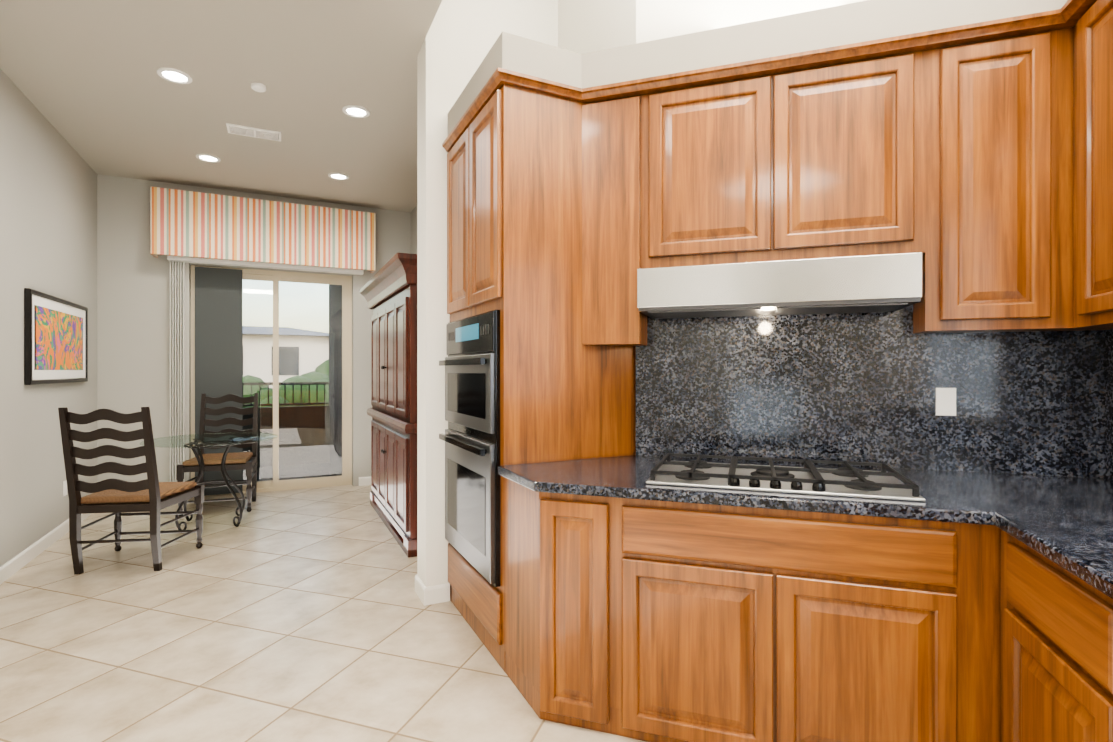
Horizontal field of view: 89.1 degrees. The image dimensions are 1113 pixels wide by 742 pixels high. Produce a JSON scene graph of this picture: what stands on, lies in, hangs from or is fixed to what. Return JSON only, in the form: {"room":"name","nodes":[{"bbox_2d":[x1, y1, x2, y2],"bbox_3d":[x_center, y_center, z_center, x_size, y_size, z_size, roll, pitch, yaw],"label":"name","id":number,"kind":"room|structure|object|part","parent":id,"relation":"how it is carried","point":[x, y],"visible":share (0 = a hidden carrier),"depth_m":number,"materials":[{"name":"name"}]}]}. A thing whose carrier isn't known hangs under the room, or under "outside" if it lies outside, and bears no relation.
{"room":"kitchen","nodes":[
{"label":"kitchen","id":0,"kind":"room"},
{"bbox_2d":[0,68,99,566],"bbox_3d":[-2.460,-0.286,1.288,0.150,3.235,9.660,0,0,-26],"label":"wall","id":1,"kind":"structure","parent":0,"point":[74,227],"depth_m":4.11,"materials":[{"name":"grey paint"}]},
{"bbox_2d":[0,513,91,584],"bbox_3d":[-2.364,1.282,1.280,0.013,0.100,9.359,0,0,-26],"label":"baseboard","id":2,"kind":"structure","parent":1,"relation":"attached to","point":[23,558],"depth_m":4.00,"materials":[{"name":"white wood"}]},
{"bbox_2d":[24,288,87,384],"bbox_3d":[-3.936,-0.237,4.485,0.034,0.665,1.320,0,0,-26],"label":"picture frame","id":3,"kind":"object","parent":1,"relation":"attached to","point":[55,339],"visible":1,"depth_m":4.32,"materials":[{"name":"black"}]},
{"bbox_2d":[36,306,81,369],"bbox_3d":[-3.929,-0.237,4.488,0.001,0.455,1.070,0,0,-26],"label":"art","id":4,"kind":"object","parent":3,"relation":"attached to","point":[58,331],"depth_m":4.42},
{"bbox_2d":[63,480,66,495],"bbox_3d":[-4.023,0.960,4.630,0.007,0.120,0.075,0,0,-26],"label":"switch plate","id":5,"kind":"object","parent":1,"relation":"attached to","point":[64,488],"visible":0.9,"depth_m":4.62,"materials":[{"name":"white plastic"}]},
{"bbox_2d":[0,0,441,212],"bbox_3d":[-1.015,-1.954,1.918,3.300,0.100,9.810,0,0,-26],"label":"ceiling","id":6,"kind":"structure","parent":0,"point":[98,91],"depth_m":3.80,"materials":[{"name":"beige paint"}]},
{"bbox_2d":[157,68,191,83],"bbox_3d":[-2.458,-1.899,3.642,0.190,0.009,0.190,0,0,-26],"label":"recessed light","id":7,"kind":"object","parent":6,"relation":"in","point":[160,71],"depth_m":3.64,"materials":[{"name":"white plastic"}]},
{"bbox_3d":[-2.458,-1.901,3.642,0.132,0.001,0.132,0,0,-26],"label":"recessed ceiling light lens","id":8,"kind":"part","parent":7,"relation":"part of","materials":[{"name":"white glass"}]},
{"bbox_2d":[196,154,220,162],"bbox_3d":[-3.109,-1.900,5.049,0.190,0.009,0.190,0,0,-26],"label":"recessed light","id":9,"kind":"object","parent":6,"relation":"in","point":[217,158],"depth_m":5.04,"materials":[{"name":"white plastic"}]},
{"bbox_3d":[-3.109,-1.902,5.049,0.132,0.001,0.132,0,0,-26],"label":"recessed ceiling light lens","id":10,"kind":"part","parent":9,"relation":"part of","materials":[{"name":"white glass"}]},
{"bbox_2d":[226,123,280,141],"bbox_3d":[-2.405,-1.897,4.505,0.380,0.014,0.180,0,0,-26],"label":"ceiling vent","id":11,"kind":"object","parent":6,"relation":"in","point":[251,132],"visible":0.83,"depth_m":4.49,"materials":[{"name":"white plastic"}]},
{"bbox_2d":[251,82,265,91],"bbox_3d":[-1.988,-1.889,3.774,0.090,0.028,0.090,0,0,-26],"label":"smoke detector","id":12,"kind":"object","parent":6,"relation":"attached to","point":[257,87],"visible":1,"depth_m":3.75,"materials":[{"name":"white plastic"}]},
{"bbox_2d":[328,173,348,179],"bbox_3d":[-2.128,-1.900,5.523,0.190,0.009,0.190,0,0,-26],"label":"recessed light","id":13,"kind":"object","parent":6,"relation":"in","point":[331,174],"depth_m":5.53,"materials":[{"name":"white plastic"}]},
{"bbox_3d":[-2.128,-1.902,5.523,0.132,0.001,0.132,0,0,-26],"label":"recessed ceiling light lens","id":14,"kind":"part","parent":13,"relation":"part of","materials":[{"name":"white glass"}]},
{"bbox_2d":[342,105,369,117],"bbox_3d":[-1.468,-1.899,4.143,0.190,0.009,0.190,0,0,-26],"label":"recessed light","id":15,"kind":"object","parent":6,"relation":"in","point":[345,108],"depth_m":4.14,"materials":[{"name":"white plastic"}]},
{"bbox_3d":[-1.468,-1.901,4.143,0.132,0.001,0.132,0,0,-26],"label":"recessed ceiling light lens","id":16,"kind":"part","parent":15,"relation":"part of","materials":[{"name":"white glass"}]},
{"bbox_2d":[100,175,407,500],"bbox_3d":[-3.144,-0.288,6.226,2.940,3.235,0.200,0,0,-26],"label":"wall","id":17,"kind":"structure","parent":0,"point":[135,283],"depth_m":5.66,"materials":[{"name":"grey paint"}]},
{"bbox_2d":[150,187,374,272],"bbox_3d":[-3.049,-1.471,6.048,2.115,0.661,0.198,0,0,-26],"label":"valance","id":18,"kind":"object","parent":17,"relation":"attached to","point":[183,223],"visible":1,"depth_m":5.91,"materials":[{"name":"multicoloured fabric"}]},
{"bbox_2d":[167,256,363,481],"bbox_3d":[-3.063,0.069,6.091,1.865,2.460,0.106,0,0,-26],"label":"blind stack","id":19,"kind":"object","parent":18,"relation":"hanging from","point":[178,259],"visible":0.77,"depth_m":5.72,"materials":[{"name":"white"}]},
{"bbox_2d":[191,265,351,497],"bbox_3d":[-3.118,0.110,6.281,1.593,2.439,0.105,0,0,-26],"label":"sliding door","id":20,"kind":"structure","parent":17,"relation":"in","point":[216,332],"depth_m":6.08,"materials":[{"name":"beige"}]},
{"bbox_2d":[195,267,241,495],"bbox_3d":[-3.580,0.110,5.996,0.435,2.400,0.004,0,0,-26],"label":"shade","id":21,"kind":"object","parent":20,"relation":"attached to","point":[218,290],"depth_m":5.99,"materials":[{"name":"grey fabric"}]},
{"bbox_3d":[-3.125,0.109,6.295,1.385,2.220,0.039,0,0,-26],"label":"glass","id":22,"kind":"part","parent":20,"relation":"part of","materials":[{"name":"clear glass"}]},
{"bbox_2d":[359,476,370,485],"bbox_3d":[-2.032,1.279,6.657,0.566,0.100,0.013,0,0,-26],"label":"baseboard","id":23,"kind":"structure","parent":17,"relation":"attached to","point":[363,481],"depth_m":6.55,"materials":[{"name":"white wood"}]},
{"bbox_2d":[0,485,646,741],"bbox_3d":[0.307,1.381,2.573,6.250,0.100,9.810,0,0,-26],"label":"floor","id":24,"kind":"structure","parent":0,"point":[301,615],"depth_m":2.77,"materials":[{"name":"tile"}]},
{"bbox_2d":[58,407,203,574],"bbox_3d":[-2.920,0.781,3.908,0.610,1.100,0.650,0,0,-7],"label":"chair","id":25,"kind":"object","parent":24,"relation":"on","point":[152,496],"visible":1,"depth_m":3.68,"materials":[{"name":"black wood"}]},
{"bbox_3d":[-2.928,0.850,3.968,0.529,0.049,0.496,0,0,-7],"label":"seat","id":26,"kind":"part","parent":25,"relation":"part of","materials":[{"name":"brown wicker"}]},
{"bbox_2d":[139,432,274,529],"bbox_3d":[-2.963,0.949,4.866,1.012,0.739,1.012,0,0,-26],"label":"dining table","id":27,"kind":"object","parent":24,"relation":"on","point":[228,482],"visible":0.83,"depth_m":4.81,"materials":[{"name":"clear glass"}]},
{"bbox_2d":[176,393,258,516],"bbox_3d":[-3.262,0.780,5.533,0.610,1.100,0.650,0,0,-18],"label":"chair","id":28,"kind":"object","parent":24,"relation":"on","point":[247,461],"visible":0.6,"depth_m":5.71,"materials":[{"name":"black wood"}]},
{"bbox_3d":[-3.243,0.849,5.475,0.529,0.049,0.496,0,0,-18],"label":"seat","id":29,"kind":"part","parent":28,"relation":"part of","materials":[{"name":"brown wicker"}]},
{"bbox_2d":[359,252,416,557],"bbox_3d":[-1.238,0.255,4.968,0.690,2.150,2.025,0,0,-26],"label":"armoire","id":30,"kind":"object","parent":24,"relation":"on","point":[388,290],"visible":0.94,"depth_m":4.43,"materials":[{"name":"brown wood"}]},
{"bbox_3d":[-1.738,-0.100,5.426,0.020,0.880,0.413,0,0,-26],"label":"door","id":31,"kind":"part","parent":30,"relation":"part of","materials":[{"name":"brown wood"}]},
{"bbox_3d":[-1.738,0.830,5.426,0.020,0.680,0.413,0,0,-26],"label":"door","id":32,"kind":"part","parent":30,"relation":"part of","materials":[{"name":"brown wood"}]},
{"bbox_3d":[-1.551,-0.100,5.048,0.020,0.880,0.413,0,0,-26],"label":"door","id":33,"kind":"part","parent":30,"relation":"part of","materials":[{"name":"brown wood"}]},
{"bbox_3d":[-1.551,0.830,5.049,0.020,0.680,0.413,0,0,-26],"label":"door","id":34,"kind":"part","parent":30,"relation":"part of","materials":[{"name":"brown wood"}]},
{"bbox_3d":[-1.365,-0.100,4.671,0.020,0.880,0.413,0,0,-26],"label":"door","id":35,"kind":"part","parent":30,"relation":"part of","materials":[{"name":"brown wood"}]},
{"bbox_3d":[-1.365,0.830,4.671,0.020,0.680,0.413,0,0,-26],"label":"door","id":36,"kind":"part","parent":30,"relation":"part of","materials":[{"name":"brown wood"}]},
{"bbox_3d":[-1.178,-0.100,4.293,0.020,0.880,0.413,0,0,-26],"label":"door","id":37,"kind":"part","parent":30,"relation":"part of","materials":[{"name":"brown wood"}]},
{"bbox_3d":[-1.178,0.830,4.293,0.020,0.680,0.413,0,0,-26],"label":"door","id":38,"kind":"part","parent":30,"relation":"part of","materials":[{"name":"brown wood"}]},
{"bbox_2d":[439,0,1112,741],"bbox_3d":[1.214,-0.446,0.900,2.840,1.724,4.140,0,0,-26],"label":"kitchen","id":39,"kind":"object","parent":24,"relation":"on","point":[777,404],"visible":1,"depth_m":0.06,"materials":[{"name":"brown wood"}]},
{"bbox_2d":[439,84,635,671],"bbox_3d":[-0.149,0.031,3.024,0.782,2.600,0.875,0,0,-26],"label":"cabinet","id":40,"kind":"object","parent":39,"relation":"in","point":[524,383],"depth_m":2.63,"materials":[{"name":"brown wood"}]},
{"bbox_3d":[0.063,0.886,2.104,0.265,0.800,0.022,0,0,19],"label":"door","id":41,"kind":"part","parent":39,"relation":"part of","materials":[{"name":"brown wood"}]},
{"bbox_3d":[0.479,0.981,1.963,0.510,0.610,0.022,0,0,19],"label":"door","id":42,"kind":"part","parent":39,"relation":"part of","materials":[{"name":"brown wood"}]},
{"bbox_3d":[0.668,-0.886,2.492,0.519,0.735,0.022,0,0,19],"label":"door","id":43,"kind":"part","parent":39,"relation":"part of","materials":[{"name":"brown wood"}]},
{"bbox_3d":[0.736,-1.289,2.442,1.776,0.040,2.703,0,0,-26],"label":"crown","id":44,"kind":"part","parent":39,"relation":"part of","materials":[{"name":"brown wood"}]},
{"bbox_2d":[637,252,922,318],"bbox_3d":[0.903,-0.358,2.420,1.021,0.219,1.021,0,0,-26],"label":"hood","id":45,"kind":"object","parent":39,"relation":"attached to","point":[853,285],"depth_m":2.25,"materials":[{"name":"grey metal"}]},
{"bbox_3d":[0.726,0.572,1.881,1.030,0.170,0.020,0,0,19],"label":"drawer","id":46,"kind":"part","parent":39,"relation":"part of","materials":[{"name":"brown wood"}]},
{"bbox_2d":[498,455,1112,598],"bbox_3d":[0.389,0.436,0.694,2.370,0.038,3.996,0,0,19],"label":"countertop","id":47,"kind":"structure","parent":39,"relation":"on","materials":[{"name":"stone"}]},
{"bbox_2d":[646,453,925,501],"bbox_3d":[0.833,0.393,2.182,0.994,0.046,0.994,0,0,-26],"label":"cooktop","id":48,"kind":"object","parent":47,"relation":"in","point":[754,477],"depth_m":2.06,"materials":[{"name":"silver metal"}]},
{"bbox_3d":[1.169,-0.886,2.322,0.518,0.735,0.022,0,0,19],"label":"door","id":49,"kind":"part","parent":39,"relation":"part of","materials":[{"name":"brown wood"}]},
{"bbox_3d":[0.972,0.982,1.797,0.510,0.610,0.022,0,0,19],"label":"door","id":50,"kind":"part","parent":39,"relation":"part of","materials":[{"name":"brown wood"}]},
{"bbox_2d":[936,388,955,415],"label":"outlet","id":51,"kind":"object","parent":39,"relation":"attached to","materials":[{"name":"white plastic"}]},
{"bbox_3d":[1.667,-0.726,2.154,0.348,1.055,0.022,0,0,19],"label":"door","id":52,"kind":"part","parent":39,"relation":"part of","materials":[{"name":"brown wood"}]},
{"bbox_3d":[1.208,0.982,1.375,0.022,0.610,0.500,0,0,19],"label":"door","id":53,"kind":"part","parent":39,"relation":"part of","materials":[{"name":"brown wood"}]},
{"bbox_3d":[1.209,0.572,1.374,0.020,0.170,0.500,0,0,19],"label":"drawer","id":54,"kind":"part","parent":39,"relation":"part of","materials":[{"name":"brown wood"}]},
{"bbox_2d":[408,206,416,253],"bbox_3d":[-0.970,-0.288,5.382,0.150,3.235,3.640,0,0,-26],"label":"wall","id":55,"kind":"structure","parent":0,"point":[412,217],"depth_m":6.71,"materials":[{"name":"grey paint"}]},
{"bbox_2d":[417,0,866,586],"bbox_3d":[1.074,-0.643,0.908,6.150,3.950,6.193,0,0,-26],"label":"wall","id":56,"kind":"structure","parent":0,"point":[461,38],"depth_m":3.25,"materials":[{"name":"white paint"}]},
{"bbox_2d":[415,574,449,593],"bbox_3d":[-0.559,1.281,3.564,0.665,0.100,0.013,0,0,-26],"label":"baseboard","id":57,"kind":"structure","parent":56,"relation":"attached to","point":[420,587],"depth_m":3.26,"materials":[{"name":"white wood"}]},
{"bbox_2d":[448,0,1076,134],"bbox_3d":[1.128,-1.400,1.344,3.120,0.177,5.019,0,0,-26],"label":"wall","id":58,"kind":"structure","parent":56,"relation":"attached to","point":[858,22],"depth_m":2.43,"materials":[{"name":"beige paint"}]},
{"bbox_2d":[636,305,1112,479],"bbox_3d":[0.633,-0.031,0.611,1.854,0.894,3.996,0,0,19],"label":"backsplash","id":59,"kind":"structure","parent":56,"relation":"attached to","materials":[{"name":"stone"}]},
{"label":"outside","id":60,"kind":"structure","parent":0,"visible":0},
{"bbox_2d":[242,462,336,480],"bbox_3d":[-4.147,1.379,6.902,3.600,0.100,1.900,0,0,-26],"label":"floor","id":61,"kind":"structure","parent":60,"point":[296,473],"depth_m":7.44,"materials":[{"name":"grey"}]},
{"bbox_2d":[242,284,341,475],"bbox_3d":[-4.257,-0.471,6.848,3.355,3.600,1.899,0,0,-26],"label":"balcony","id":62,"kind":"structure","parent":61,"relation":"on","point":[267,450],"depth_m":7.94,"materials":[{"name":"grey"}]},
{"bbox_2d":[242,382,328,406],"bbox_3d":[-4.649,0.324,7.630,2.945,0.330,0.050,0,0,-26],"label":"rail","id":63,"kind":"object","parent":62,"relation":"attached to","point":[294,383],"depth_m":8.03,"materials":[{"name":"black metal"}]},
{"bbox_3d":[-33.064,7.850,66.759,120.000,0.100,131.040,0,0,-26],"label":"ground","id":64,"kind":"structure","parent":60,"visible":0},
{"bbox_2d":[242,326,328,388],"bbox_3d":[-19.720,2.566,33.217,13.200,10.500,12.000,0,0,-26],"label":"building","id":65,"kind":"structure","parent":64,"relation":"on","point":[284,333],"depth_m":29.86,"materials":[{"name":"grey"}]},
{"bbox_2d":[242,346,298,374],"bbox_3d":[-17.776,2.469,28.043,9.100,7.500,0.100,0,0,-26],"label":"building windows","id":66,"kind":"structure","parent":65,"relation":"attached to","point":[289,362],"depth_m":29.79,"materials":[{"name":"grey glass"}]},
{"bbox_3d":[-8.648,5.018,19.170,0.320,5.610,0.320,0,0,-26],"label":"trunk","id":67,"kind":"object","parent":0,"visible":0},
{"bbox_2d":[252,375,328,406],"bbox_3d":[-8.507,1.376,19.388,3.443,2.472,3.691,0,0,-26],"label":"bush","id":68,"kind":"object","parent":67,"relation":"attached to","point":[297,378],"depth_m":18.69,"materials":[{"name":"green plant"}]},
{"bbox_3d":[-8.190,5.072,21.627,0.320,5.500,0.320,0,0,-26],"label":"trunk","id":69,"kind":"object","parent":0,"visible":0},
{"bbox_2d":[301,371,327,380],"bbox_3d":[-8.180,1.378,21.827,3.953,2.747,3.480,0,0,-26],"label":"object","id":70,"kind":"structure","parent":69,"relation":"attached to","point":[315,375],"depth_m":20.42,"materials":[{"name":"green plant"}]},
{"bbox_3d":[-11.676,5.127,22.135,0.320,5.390,0.320,0,0,-26],"label":"trunk","id":71,"kind":"object","parent":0,"visible":0},
{"bbox_2d":[242,375,267,407],"bbox_3d":[-11.864,1.569,22.180,3.915,2.836,4.144,0,0,-26],"label":"bush","id":72,"kind":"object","parent":71,"relation":"attached to","point":[248,387],"depth_m":21.41,"materials":[{"name":"green plant"}]},
{"bbox_3d":[-8.618,4.960,25.878,0.320,5.720,0.320,0,0,-26],"label":"trunk","id":73,"kind":"object","parent":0,"visible":0},
{"bbox_2d":[315,360,328,376],"bbox_3d":[-8.575,1.181,25.820,4.688,3.663,4.885,0,0,-26],"label":"crown","id":74,"kind":"object","parent":73,"relation":"attached to","point":[318,369],"depth_m":24.91,"materials":[{"name":"green plant"}]}
]}

